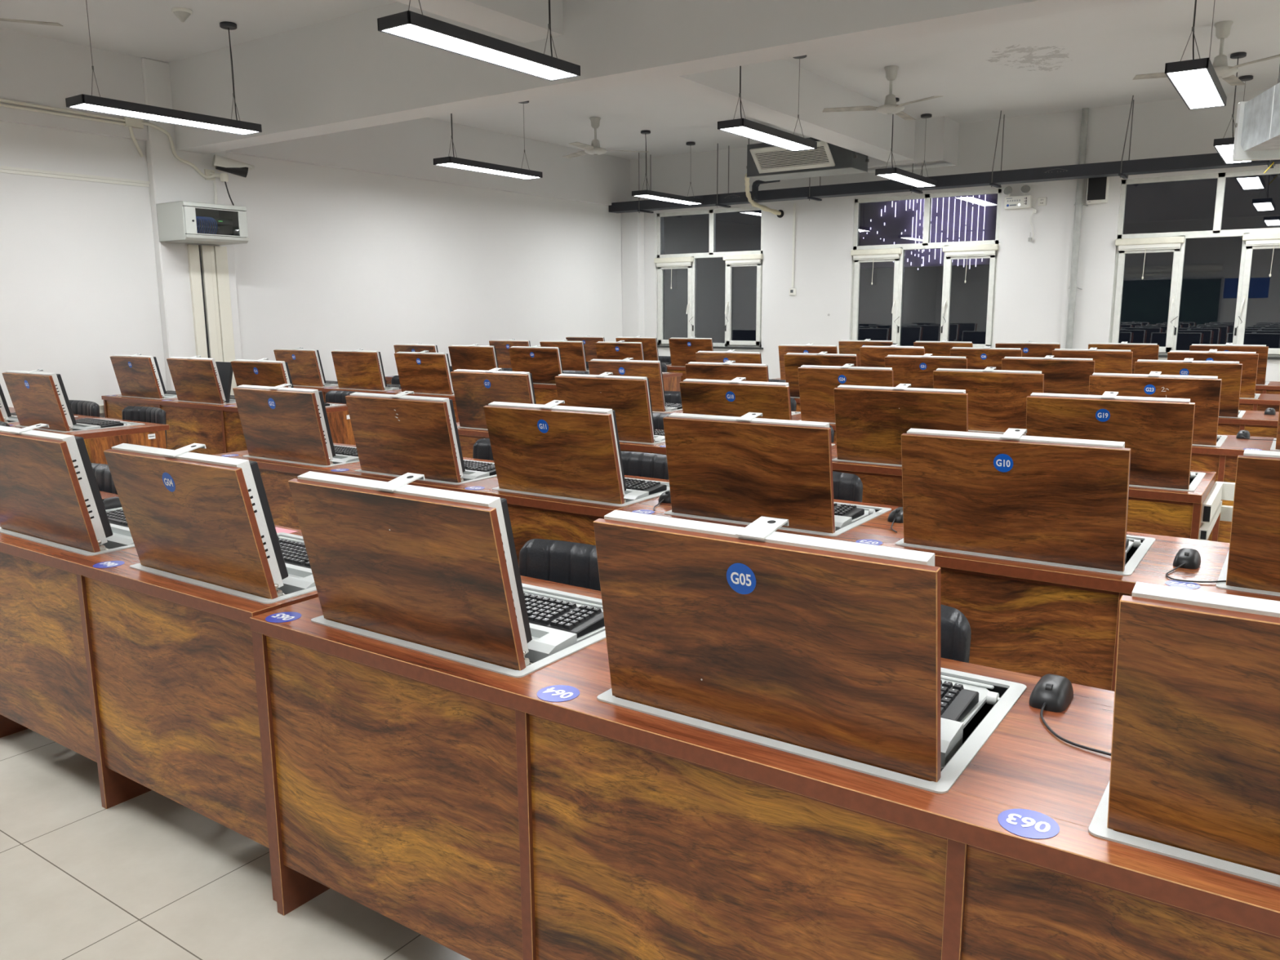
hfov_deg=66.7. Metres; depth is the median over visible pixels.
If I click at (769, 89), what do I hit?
beam
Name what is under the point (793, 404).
padded chair
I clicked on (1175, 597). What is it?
monitor
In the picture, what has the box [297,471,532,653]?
monitor
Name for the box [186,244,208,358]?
duct
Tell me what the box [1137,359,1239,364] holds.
monitor
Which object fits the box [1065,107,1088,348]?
drain pipe
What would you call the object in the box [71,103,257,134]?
diffuser
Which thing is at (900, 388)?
monitor
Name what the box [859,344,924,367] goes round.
lift
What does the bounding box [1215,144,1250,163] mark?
diffuser
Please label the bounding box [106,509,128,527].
keyboard
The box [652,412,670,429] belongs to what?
padded chair
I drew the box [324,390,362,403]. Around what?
padded chair
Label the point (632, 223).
column
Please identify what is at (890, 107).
ceiling fan
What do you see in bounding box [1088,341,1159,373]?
lift
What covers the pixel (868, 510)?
keyboard tray
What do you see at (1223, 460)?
computer desk
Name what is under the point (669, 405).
keyboard
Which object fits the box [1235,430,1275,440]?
computer mouse
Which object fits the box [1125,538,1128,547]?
keyboard
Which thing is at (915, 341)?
monitor
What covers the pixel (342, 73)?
beam
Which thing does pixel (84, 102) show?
pendant light
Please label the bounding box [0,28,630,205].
beam
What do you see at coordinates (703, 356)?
monitor
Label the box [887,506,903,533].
computer mouse
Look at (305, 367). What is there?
monitor
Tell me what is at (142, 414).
padded chair
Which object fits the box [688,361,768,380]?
monitor
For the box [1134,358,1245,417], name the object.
lift
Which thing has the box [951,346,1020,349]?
monitor
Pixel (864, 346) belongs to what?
monitor
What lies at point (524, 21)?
beam
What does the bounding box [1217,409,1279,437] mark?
computer desk
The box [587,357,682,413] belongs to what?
lift
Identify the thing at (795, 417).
computer desk
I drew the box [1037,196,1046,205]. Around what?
wall socket
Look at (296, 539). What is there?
keyboard tray
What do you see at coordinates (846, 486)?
padded chair
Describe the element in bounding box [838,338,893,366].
lift
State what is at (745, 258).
window
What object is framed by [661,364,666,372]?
padded chair
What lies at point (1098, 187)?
wall speaker
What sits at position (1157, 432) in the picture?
lift
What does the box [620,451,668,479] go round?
padded chair
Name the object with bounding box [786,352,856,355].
monitor
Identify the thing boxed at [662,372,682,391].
computer desk
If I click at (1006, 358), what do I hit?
monitor
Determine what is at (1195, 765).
lift
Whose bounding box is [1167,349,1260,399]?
lift
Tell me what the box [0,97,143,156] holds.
conduit
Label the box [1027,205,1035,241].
lead
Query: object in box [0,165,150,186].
rail
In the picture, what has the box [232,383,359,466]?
lift
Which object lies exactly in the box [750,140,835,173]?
grille
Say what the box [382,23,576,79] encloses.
diffuser
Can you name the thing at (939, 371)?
monitor
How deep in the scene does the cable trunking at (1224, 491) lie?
3.87 m
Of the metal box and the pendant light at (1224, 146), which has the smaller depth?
the metal box
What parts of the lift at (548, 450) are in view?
lid, surround frame, port panel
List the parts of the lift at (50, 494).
lid, surround frame, port panel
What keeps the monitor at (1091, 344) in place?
on the lift at (1140, 351)
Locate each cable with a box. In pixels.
[198,244,209,358]
[224,181,234,205]
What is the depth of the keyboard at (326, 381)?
9.25 m
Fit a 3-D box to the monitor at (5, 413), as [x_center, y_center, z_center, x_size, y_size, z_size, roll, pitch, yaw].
[-4.288,-0.566,6.315,0.560,0.329,0.123,6,12,34]
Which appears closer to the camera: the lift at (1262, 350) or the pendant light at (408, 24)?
the pendant light at (408, 24)
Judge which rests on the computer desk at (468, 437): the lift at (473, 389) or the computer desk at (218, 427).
the lift at (473, 389)
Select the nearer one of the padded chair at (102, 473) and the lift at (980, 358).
the padded chair at (102, 473)
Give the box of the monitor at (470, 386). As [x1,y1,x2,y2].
[453,368,536,404]
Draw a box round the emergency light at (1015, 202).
[1003,185,1031,209]
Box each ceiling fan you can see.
[0,17,62,26]
[562,116,648,158]
[822,65,942,119]
[1133,20,1279,85]
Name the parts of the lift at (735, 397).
lid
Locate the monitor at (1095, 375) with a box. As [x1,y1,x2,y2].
[1092,373,1217,378]
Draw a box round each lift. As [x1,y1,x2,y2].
[0,384,78,423]
[0,423,134,555]
[1,368,145,432]
[103,443,316,604]
[110,353,177,399]
[166,355,235,404]
[230,358,346,407]
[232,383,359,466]
[273,346,337,387]
[288,471,605,677]
[331,348,400,391]
[345,391,497,484]
[393,342,438,353]
[394,350,454,395]
[448,343,498,371]
[450,368,536,430]
[483,400,670,506]
[488,338,530,368]
[508,345,563,384]
[539,339,589,371]
[555,372,665,444]
[565,335,604,361]
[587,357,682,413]
[593,510,1026,793]
[595,340,669,373]
[615,336,671,364]
[662,412,891,536]
[668,336,713,366]
[679,377,835,445]
[684,360,800,415]
[695,349,761,364]
[777,342,837,380]
[783,351,857,398]
[797,363,893,423]
[831,383,968,466]
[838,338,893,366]
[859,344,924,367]
[884,353,967,388]
[895,427,1155,575]
[913,339,973,355]
[933,366,1044,435]
[950,346,1022,369]
[995,341,1060,357]
[1001,355,1094,395]
[1026,391,1205,491]
[1052,347,1133,373]
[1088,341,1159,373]
[1088,371,1227,447]
[1088,582,1279,887]
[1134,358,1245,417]
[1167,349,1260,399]
[1189,342,1269,385]
[1215,448,1279,595]
[1270,408,1279,450]
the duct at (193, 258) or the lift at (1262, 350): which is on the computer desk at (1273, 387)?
the lift at (1262, 350)
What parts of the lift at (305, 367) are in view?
surround frame, port panel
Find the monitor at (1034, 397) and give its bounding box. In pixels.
[1030,392,1190,402]
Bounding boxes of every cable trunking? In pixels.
[1198,500,1232,540]
[1200,481,1235,523]
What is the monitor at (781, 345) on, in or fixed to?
on the lift at (810, 348)
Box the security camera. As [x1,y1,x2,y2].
[204,154,254,182]
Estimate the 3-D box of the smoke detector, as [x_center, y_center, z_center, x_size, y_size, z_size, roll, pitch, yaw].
[-3.267,-3.310,6.944,0.136,0.080,0.136,6,12,34]
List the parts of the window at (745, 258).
sash, sill, handle, sash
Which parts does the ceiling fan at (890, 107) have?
blade, motor, rod, blade, blade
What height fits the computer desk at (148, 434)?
0.751 m
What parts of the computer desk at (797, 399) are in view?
panel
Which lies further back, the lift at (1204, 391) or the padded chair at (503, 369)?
the padded chair at (503, 369)
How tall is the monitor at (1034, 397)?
0.330 m
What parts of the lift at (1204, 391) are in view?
surround frame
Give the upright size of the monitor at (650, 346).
0.330 m
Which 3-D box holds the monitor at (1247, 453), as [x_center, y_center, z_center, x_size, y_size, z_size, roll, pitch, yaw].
[1.703,0.111,2.237,0.560,0.330,0.112,6,12,34]
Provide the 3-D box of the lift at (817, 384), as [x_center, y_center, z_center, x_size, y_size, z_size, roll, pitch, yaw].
[1.348,-0.481,5.968,0.630,0.478,0.527,6,12,34]
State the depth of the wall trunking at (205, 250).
8.87 m
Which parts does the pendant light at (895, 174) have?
feed cord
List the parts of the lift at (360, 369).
surround frame, port panel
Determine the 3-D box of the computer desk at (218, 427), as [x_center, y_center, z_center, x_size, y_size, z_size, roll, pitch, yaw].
[-3.293,-0.264,7.761,2.552,0.751,0.610,6,12,34]
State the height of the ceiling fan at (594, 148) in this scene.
0.402 m
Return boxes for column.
[141,57,242,391]
[621,211,644,337]
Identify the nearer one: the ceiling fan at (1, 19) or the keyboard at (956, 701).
the keyboard at (956, 701)
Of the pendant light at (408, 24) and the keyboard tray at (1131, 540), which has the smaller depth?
the keyboard tray at (1131, 540)
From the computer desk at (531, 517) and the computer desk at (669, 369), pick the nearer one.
the computer desk at (531, 517)
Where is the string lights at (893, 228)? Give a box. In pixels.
[858,193,997,268]
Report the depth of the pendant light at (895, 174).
10.41 m
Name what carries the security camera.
attached to the column at (171, 180)
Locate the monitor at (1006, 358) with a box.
[1004,356,1093,360]
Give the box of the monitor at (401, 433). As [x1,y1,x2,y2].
[350,391,465,477]
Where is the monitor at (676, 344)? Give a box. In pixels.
[670,337,713,351]
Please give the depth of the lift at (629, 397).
5.09 m
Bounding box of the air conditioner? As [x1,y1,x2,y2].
[746,137,869,181]
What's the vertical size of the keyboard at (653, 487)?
0.031 m
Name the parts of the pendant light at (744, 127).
feed cord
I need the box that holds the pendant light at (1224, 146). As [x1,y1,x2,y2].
[1213,52,1253,164]
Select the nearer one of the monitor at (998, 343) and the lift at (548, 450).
the lift at (548, 450)
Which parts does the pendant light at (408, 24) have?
feed cord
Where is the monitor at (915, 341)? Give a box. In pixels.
[915,341,971,342]
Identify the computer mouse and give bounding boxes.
[102,496,121,510]
[653,489,671,511]
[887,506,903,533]
[1029,673,1111,755]
[1165,547,1226,582]
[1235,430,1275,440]
[1263,408,1275,414]
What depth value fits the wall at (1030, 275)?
11.29 m
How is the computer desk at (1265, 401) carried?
on the floor
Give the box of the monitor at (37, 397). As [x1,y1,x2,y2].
[5,370,76,427]
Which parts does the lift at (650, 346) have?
lid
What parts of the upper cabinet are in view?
door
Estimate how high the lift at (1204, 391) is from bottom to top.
0.478 m
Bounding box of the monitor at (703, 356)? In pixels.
[697,351,761,361]
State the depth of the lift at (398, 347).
9.98 m
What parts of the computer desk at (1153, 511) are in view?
rail, panel, panel, rail, leg panel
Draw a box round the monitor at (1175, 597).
[1131,582,1279,617]
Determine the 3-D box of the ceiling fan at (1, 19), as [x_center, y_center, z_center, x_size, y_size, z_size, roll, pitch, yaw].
[-4.053,-2.955,5.892,0.945,0.402,1.091,-3,10,-14]
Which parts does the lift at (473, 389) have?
surround frame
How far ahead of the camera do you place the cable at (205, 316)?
8.84 m
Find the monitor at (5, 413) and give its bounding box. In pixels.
[0,384,11,419]
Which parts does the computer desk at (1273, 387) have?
panel, panel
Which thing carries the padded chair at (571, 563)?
on the floor
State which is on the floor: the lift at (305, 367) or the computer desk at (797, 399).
the computer desk at (797, 399)
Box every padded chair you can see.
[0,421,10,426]
[69,400,99,417]
[91,462,117,494]
[121,405,167,448]
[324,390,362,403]
[391,375,399,384]
[472,438,493,460]
[498,368,512,371]
[519,538,600,591]
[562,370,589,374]
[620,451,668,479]
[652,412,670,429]
[658,355,671,363]
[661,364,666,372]
[664,391,681,404]
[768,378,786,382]
[790,397,796,411]
[830,425,834,442]
[832,471,862,502]
[940,604,971,662]
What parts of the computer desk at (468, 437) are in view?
panel, rail, rail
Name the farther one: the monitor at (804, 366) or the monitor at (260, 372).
the monitor at (260, 372)
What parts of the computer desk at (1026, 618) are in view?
rail, panel, leg panel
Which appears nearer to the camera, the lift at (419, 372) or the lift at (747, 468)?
the lift at (747, 468)
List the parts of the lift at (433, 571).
lid, surround frame, port panel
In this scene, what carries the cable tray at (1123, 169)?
hanging from the ceiling
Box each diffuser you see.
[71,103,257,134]
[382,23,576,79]
[438,163,539,178]
[636,195,700,204]
[720,126,813,151]
[877,173,934,186]
[1168,68,1223,108]
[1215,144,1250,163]
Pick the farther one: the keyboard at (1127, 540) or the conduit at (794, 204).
the conduit at (794, 204)
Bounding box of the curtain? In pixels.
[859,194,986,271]
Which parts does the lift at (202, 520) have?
surround frame, port panel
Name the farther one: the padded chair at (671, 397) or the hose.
the hose
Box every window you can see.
[653,206,763,349]
[850,188,1001,347]
[1109,168,1279,359]
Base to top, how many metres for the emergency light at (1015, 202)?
0.251 m
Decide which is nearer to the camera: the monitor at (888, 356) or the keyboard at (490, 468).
the keyboard at (490, 468)
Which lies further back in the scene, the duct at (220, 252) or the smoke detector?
the duct at (220, 252)
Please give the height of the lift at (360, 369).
0.477 m
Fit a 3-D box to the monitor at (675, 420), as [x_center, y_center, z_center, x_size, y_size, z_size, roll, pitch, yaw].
[0.357,-0.040,3.150,0.560,0.330,0.112,6,12,34]
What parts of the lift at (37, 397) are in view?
lid, surround frame, port panel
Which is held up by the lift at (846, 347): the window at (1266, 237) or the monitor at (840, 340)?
the monitor at (840, 340)
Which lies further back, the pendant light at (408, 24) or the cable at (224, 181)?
the cable at (224, 181)
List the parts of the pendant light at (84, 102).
feed cord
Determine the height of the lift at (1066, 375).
0.478 m
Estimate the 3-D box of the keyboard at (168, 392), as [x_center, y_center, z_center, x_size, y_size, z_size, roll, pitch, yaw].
[-3.902,-0.725,8.184,0.444,0.031,0.140,6,12,33]
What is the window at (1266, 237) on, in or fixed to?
in the wall at (1030, 275)
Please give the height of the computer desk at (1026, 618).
0.751 m
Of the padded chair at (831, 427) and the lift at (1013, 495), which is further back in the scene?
the padded chair at (831, 427)
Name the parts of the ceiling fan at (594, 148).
blade, blade, rod, motor, blade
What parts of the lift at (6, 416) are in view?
lid, port panel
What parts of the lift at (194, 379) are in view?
surround frame, port panel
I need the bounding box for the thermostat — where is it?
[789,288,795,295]
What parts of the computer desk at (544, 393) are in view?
rail, panel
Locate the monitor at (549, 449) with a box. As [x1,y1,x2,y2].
[488,401,626,496]
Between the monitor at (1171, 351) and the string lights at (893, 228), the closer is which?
the monitor at (1171, 351)
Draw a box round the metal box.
[1232,66,1279,161]
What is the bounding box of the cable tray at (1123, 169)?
[608,78,1279,213]
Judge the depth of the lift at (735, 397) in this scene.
4.66 m
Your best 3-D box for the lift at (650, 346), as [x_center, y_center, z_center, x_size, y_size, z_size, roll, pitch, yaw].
[0.091,-1.567,12.186,0.630,0.478,0.525,6,12,34]
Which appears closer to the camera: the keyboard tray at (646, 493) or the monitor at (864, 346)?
the keyboard tray at (646, 493)
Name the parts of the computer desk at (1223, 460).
panel, rail, leg panel, panel, rail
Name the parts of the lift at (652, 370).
surround frame, port panel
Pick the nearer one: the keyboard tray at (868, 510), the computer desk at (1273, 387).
the keyboard tray at (868, 510)
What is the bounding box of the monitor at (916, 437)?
[906,428,1124,448]
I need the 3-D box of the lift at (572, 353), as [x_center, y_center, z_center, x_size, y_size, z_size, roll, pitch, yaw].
[-0.729,-1.347,10.964,0.630,0.478,0.524,6,12,34]
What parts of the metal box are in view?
hanger rod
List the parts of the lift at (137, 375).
surround frame, port panel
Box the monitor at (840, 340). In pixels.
[840,340,892,342]
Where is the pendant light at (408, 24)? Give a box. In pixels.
[377,0,580,80]
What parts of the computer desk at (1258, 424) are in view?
panel, rail, leg panel, rail, panel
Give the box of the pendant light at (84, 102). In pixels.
[65,0,262,135]
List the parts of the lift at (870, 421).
surround frame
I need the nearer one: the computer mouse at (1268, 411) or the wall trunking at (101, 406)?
the computer mouse at (1268, 411)
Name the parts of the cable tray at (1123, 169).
hanger rod, hanger rod, hanger rod, hanger rod, hanger rod, hanger rod, hanger rod, hanger rod, hanger rod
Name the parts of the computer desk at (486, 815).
leg panel, rail, panel, leg panel, rail, panel, leg panel, panel, rail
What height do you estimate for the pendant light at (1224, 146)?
0.767 m
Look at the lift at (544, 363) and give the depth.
9.11 m
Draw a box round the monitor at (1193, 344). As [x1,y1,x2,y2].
[1191,343,1266,346]
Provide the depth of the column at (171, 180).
8.60 m
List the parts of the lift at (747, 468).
surround frame, port panel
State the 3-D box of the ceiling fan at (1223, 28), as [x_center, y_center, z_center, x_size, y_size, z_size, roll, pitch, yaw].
[4.547,-3.308,7.553,1.091,0.402,0.945,9,14,43]
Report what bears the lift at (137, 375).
on the computer desk at (218, 427)
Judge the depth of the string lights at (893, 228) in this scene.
14.85 m
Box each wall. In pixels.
[0,121,622,417]
[630,88,1279,381]
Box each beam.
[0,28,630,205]
[168,0,1137,154]
[393,0,563,43]
[642,58,915,162]
[867,115,959,173]
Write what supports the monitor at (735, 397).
on the lift at (735, 397)
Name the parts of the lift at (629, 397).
surround frame, port panel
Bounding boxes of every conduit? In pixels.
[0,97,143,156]
[142,121,220,178]
[213,181,217,204]
[791,203,795,287]
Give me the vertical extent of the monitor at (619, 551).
0.331 m
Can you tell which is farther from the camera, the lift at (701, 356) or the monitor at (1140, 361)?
the lift at (701, 356)
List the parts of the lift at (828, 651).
surround frame, port panel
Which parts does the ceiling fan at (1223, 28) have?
blade, rod, motor, blade, blade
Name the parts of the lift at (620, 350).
lid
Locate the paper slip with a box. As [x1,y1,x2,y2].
[275,527,296,533]
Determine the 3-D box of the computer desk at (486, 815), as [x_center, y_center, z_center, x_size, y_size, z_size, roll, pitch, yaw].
[0.279,0.750,1.861,2.422,0.751,0.610,6,12,34]
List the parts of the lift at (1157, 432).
surround frame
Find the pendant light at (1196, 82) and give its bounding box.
[1164,0,1226,109]
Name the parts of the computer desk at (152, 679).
leg panel, rail, panel, leg panel, rail, panel, leg panel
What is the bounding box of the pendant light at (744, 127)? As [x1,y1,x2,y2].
[717,54,817,151]
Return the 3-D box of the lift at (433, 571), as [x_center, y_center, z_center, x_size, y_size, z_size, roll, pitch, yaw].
[-0.363,0.197,2.180,0.630,0.478,0.531,6,12,34]
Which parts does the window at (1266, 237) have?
pull cord, sash, handle, sill, handle, sash, pull cord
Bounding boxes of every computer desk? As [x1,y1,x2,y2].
[0,491,318,901]
[7,407,169,464]
[101,390,355,454]
[211,443,669,566]
[249,575,1279,959]
[293,386,458,422]
[385,375,559,405]
[456,422,836,457]
[617,497,1279,691]
[653,409,836,443]
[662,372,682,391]
[666,364,686,381]
[793,397,800,411]
[831,447,1216,540]
[968,431,1279,542]
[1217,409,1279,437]
[1238,393,1279,411]
[1254,381,1279,394]
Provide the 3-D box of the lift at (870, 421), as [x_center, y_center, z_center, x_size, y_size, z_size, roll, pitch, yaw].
[1.260,-0.211,4.439,0.630,0.478,0.525,6,12,34]
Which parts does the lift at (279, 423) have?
surround frame, port panel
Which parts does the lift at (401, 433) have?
surround frame, port panel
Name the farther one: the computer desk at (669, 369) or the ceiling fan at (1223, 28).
the computer desk at (669, 369)
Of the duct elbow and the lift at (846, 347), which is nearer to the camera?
the lift at (846, 347)
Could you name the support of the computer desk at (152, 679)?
on the floor
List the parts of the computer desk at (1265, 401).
panel, leg panel, rail, panel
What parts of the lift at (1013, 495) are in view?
surround frame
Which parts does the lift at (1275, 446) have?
surround frame, lid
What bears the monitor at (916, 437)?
on the lift at (1013, 495)
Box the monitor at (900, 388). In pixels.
[837,384,965,393]
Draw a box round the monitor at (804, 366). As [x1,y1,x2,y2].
[800,364,892,369]
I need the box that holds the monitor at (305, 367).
[275,348,325,384]
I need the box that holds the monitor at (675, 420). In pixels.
[668,413,830,427]
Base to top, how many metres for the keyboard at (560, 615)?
0.031 m
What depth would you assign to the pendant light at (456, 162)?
9.53 m
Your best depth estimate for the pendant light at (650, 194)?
12.11 m
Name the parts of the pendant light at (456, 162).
feed cord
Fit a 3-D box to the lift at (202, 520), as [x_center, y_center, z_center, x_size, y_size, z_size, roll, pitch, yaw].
[-1.022,0.118,2.656,0.630,0.478,0.532,6,12,34]
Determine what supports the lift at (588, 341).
on the computer desk at (669, 369)
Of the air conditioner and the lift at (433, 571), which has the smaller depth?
the lift at (433, 571)
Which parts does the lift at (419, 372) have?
surround frame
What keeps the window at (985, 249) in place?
in the wall at (1030, 275)
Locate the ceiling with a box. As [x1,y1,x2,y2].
[0,0,1279,159]
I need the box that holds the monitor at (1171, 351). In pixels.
[1169,350,1256,353]
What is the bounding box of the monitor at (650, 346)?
[617,337,658,360]
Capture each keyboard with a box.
[75,417,124,427]
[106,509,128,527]
[165,390,176,395]
[278,537,311,568]
[324,380,337,383]
[333,445,358,456]
[385,383,400,389]
[463,460,496,475]
[523,592,604,638]
[624,478,666,494]
[654,429,664,435]
[665,403,682,408]
[834,502,864,519]
[940,680,978,721]
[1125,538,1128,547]
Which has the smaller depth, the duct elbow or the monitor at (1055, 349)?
the monitor at (1055, 349)
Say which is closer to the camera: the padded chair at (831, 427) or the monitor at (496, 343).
the padded chair at (831, 427)
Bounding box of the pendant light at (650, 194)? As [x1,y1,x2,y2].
[631,129,703,204]
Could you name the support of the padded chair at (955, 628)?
on the floor
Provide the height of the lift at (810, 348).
0.478 m
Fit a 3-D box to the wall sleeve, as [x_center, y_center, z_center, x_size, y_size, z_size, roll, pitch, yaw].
[1.854,-3.519,12.862,0.104,0.104,0.004,6,12,34]
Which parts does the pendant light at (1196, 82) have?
feed cord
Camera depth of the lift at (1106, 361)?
7.71 m
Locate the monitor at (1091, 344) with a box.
[1089,342,1157,345]
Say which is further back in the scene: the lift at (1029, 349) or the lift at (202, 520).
the lift at (1029, 349)
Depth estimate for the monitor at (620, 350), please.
10.30 m
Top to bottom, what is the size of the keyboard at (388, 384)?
0.031 m
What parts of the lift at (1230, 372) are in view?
surround frame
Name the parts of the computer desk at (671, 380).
leg panel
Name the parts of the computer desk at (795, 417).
panel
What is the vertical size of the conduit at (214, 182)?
0.240 m
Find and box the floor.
[0,728,471,959]
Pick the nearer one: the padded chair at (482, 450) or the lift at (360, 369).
the padded chair at (482, 450)
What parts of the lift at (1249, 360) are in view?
surround frame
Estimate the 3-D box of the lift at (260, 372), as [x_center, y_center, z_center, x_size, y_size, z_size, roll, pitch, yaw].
[-2.588,-0.666,7.169,0.630,0.478,0.529,6,12,34]
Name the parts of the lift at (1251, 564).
surround frame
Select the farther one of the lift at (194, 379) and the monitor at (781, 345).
the monitor at (781, 345)
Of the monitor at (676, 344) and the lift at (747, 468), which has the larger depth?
the monitor at (676, 344)
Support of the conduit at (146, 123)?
attached to the conduit at (131, 122)
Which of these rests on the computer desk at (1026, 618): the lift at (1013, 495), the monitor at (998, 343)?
the lift at (1013, 495)
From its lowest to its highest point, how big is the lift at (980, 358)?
0.478 m
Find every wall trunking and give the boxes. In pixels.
[98,404,104,413]
[200,244,218,361]
[209,245,222,361]
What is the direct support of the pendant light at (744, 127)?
hanging from the ceiling
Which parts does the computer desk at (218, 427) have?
leg panel, rail, panel, rail, panel, leg panel, rail, panel, leg panel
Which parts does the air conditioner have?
underside panel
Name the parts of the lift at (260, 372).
lid, surround frame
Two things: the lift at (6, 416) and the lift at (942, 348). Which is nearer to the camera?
the lift at (6, 416)
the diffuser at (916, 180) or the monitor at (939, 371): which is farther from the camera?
the diffuser at (916, 180)
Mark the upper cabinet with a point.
(180, 221)
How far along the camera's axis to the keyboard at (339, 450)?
4.72 m
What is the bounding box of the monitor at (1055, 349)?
[1053,348,1130,351]
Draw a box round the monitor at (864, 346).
[862,345,924,347]
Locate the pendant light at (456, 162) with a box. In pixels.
[433,100,542,179]
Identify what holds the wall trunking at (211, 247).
attached to the column at (171, 180)
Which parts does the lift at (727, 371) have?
lid, surround frame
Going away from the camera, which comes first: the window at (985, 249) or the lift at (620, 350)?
the lift at (620, 350)
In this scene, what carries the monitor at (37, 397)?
on the lift at (37, 397)
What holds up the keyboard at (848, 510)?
on the lift at (747, 468)
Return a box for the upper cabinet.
[155,200,248,244]
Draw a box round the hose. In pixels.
[744,173,781,215]
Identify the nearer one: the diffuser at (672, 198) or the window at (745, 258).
the diffuser at (672, 198)
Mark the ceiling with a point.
(1091, 58)
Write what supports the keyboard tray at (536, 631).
on the lift at (433, 571)
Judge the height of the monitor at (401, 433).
0.330 m
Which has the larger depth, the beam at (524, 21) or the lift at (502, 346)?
the lift at (502, 346)
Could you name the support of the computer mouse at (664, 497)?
on the computer desk at (1026, 618)
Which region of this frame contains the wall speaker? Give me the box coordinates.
[1086,176,1109,204]
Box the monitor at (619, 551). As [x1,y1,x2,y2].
[604,510,934,566]
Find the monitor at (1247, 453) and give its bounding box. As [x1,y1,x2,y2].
[1243,448,1279,457]
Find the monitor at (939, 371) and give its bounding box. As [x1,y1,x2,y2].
[936,368,1041,373]
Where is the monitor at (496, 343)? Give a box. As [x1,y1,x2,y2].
[491,339,530,346]
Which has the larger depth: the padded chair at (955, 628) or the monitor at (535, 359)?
the monitor at (535, 359)
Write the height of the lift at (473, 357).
0.478 m
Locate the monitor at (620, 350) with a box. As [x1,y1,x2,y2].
[596,341,644,359]
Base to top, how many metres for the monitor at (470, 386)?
0.330 m
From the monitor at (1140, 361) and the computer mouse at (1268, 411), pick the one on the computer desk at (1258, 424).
the computer mouse at (1268, 411)
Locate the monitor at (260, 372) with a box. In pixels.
[233,359,293,387]
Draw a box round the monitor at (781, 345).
[780,344,836,346]
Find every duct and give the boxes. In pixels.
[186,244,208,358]
[213,245,236,395]
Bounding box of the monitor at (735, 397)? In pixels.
[683,378,791,416]
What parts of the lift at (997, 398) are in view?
surround frame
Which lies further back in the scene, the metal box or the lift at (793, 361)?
the lift at (793, 361)
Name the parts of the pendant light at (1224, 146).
feed cord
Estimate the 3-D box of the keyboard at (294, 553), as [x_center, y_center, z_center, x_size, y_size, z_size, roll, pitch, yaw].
[-0.943,0.216,2.729,0.444,0.031,0.140,7,12,35]
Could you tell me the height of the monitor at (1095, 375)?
0.330 m
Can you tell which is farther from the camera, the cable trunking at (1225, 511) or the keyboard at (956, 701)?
the cable trunking at (1225, 511)
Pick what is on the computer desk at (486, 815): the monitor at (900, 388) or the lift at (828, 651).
the lift at (828, 651)
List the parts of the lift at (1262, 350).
surround frame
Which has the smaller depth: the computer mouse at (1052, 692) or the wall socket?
the computer mouse at (1052, 692)
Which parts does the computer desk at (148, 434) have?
leg panel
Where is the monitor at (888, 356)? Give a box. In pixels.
[886,355,965,358]
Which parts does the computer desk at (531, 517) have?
rail, panel, panel, rail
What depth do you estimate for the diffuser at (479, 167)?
9.65 m
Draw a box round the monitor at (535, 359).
[510,346,563,373]
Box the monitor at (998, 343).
[996,342,1058,344]
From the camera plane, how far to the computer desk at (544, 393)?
9.08 m
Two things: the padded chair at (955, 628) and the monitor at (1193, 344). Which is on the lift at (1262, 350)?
the monitor at (1193, 344)
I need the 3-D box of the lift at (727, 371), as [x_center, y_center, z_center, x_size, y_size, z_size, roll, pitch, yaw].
[0.687,-0.556,6.417,0.630,0.478,0.526,6,12,34]
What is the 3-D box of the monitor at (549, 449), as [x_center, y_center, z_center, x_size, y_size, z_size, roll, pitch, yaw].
[-0.308,-0.117,3.611,0.560,0.328,0.129,6,12,34]
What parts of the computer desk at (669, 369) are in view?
panel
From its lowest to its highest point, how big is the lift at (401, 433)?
0.478 m
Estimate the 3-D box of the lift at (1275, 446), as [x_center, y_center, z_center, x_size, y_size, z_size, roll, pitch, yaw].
[3.407,-0.263,4.650,0.630,0.478,0.525,6,12,34]
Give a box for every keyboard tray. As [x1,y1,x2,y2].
[278,536,304,543]
[522,588,604,643]
[644,481,670,495]
[851,506,873,523]
[940,675,994,728]
[1125,537,1134,553]
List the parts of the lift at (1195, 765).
surround frame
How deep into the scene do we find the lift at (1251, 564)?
2.34 m
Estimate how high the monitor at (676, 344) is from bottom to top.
0.330 m
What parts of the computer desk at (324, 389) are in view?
panel, leg panel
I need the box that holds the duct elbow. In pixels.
[751,180,780,199]
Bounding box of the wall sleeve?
[777,209,783,217]
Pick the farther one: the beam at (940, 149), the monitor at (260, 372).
the beam at (940, 149)
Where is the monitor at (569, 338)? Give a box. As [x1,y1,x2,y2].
[567,336,604,341]
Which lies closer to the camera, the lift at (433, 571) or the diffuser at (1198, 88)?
the lift at (433, 571)
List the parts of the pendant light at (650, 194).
feed cord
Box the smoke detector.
[171,7,192,22]
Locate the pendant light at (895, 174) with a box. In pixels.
[875,97,937,187]
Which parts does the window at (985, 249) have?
sash, handle, handle, sash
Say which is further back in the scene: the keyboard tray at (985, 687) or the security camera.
the security camera

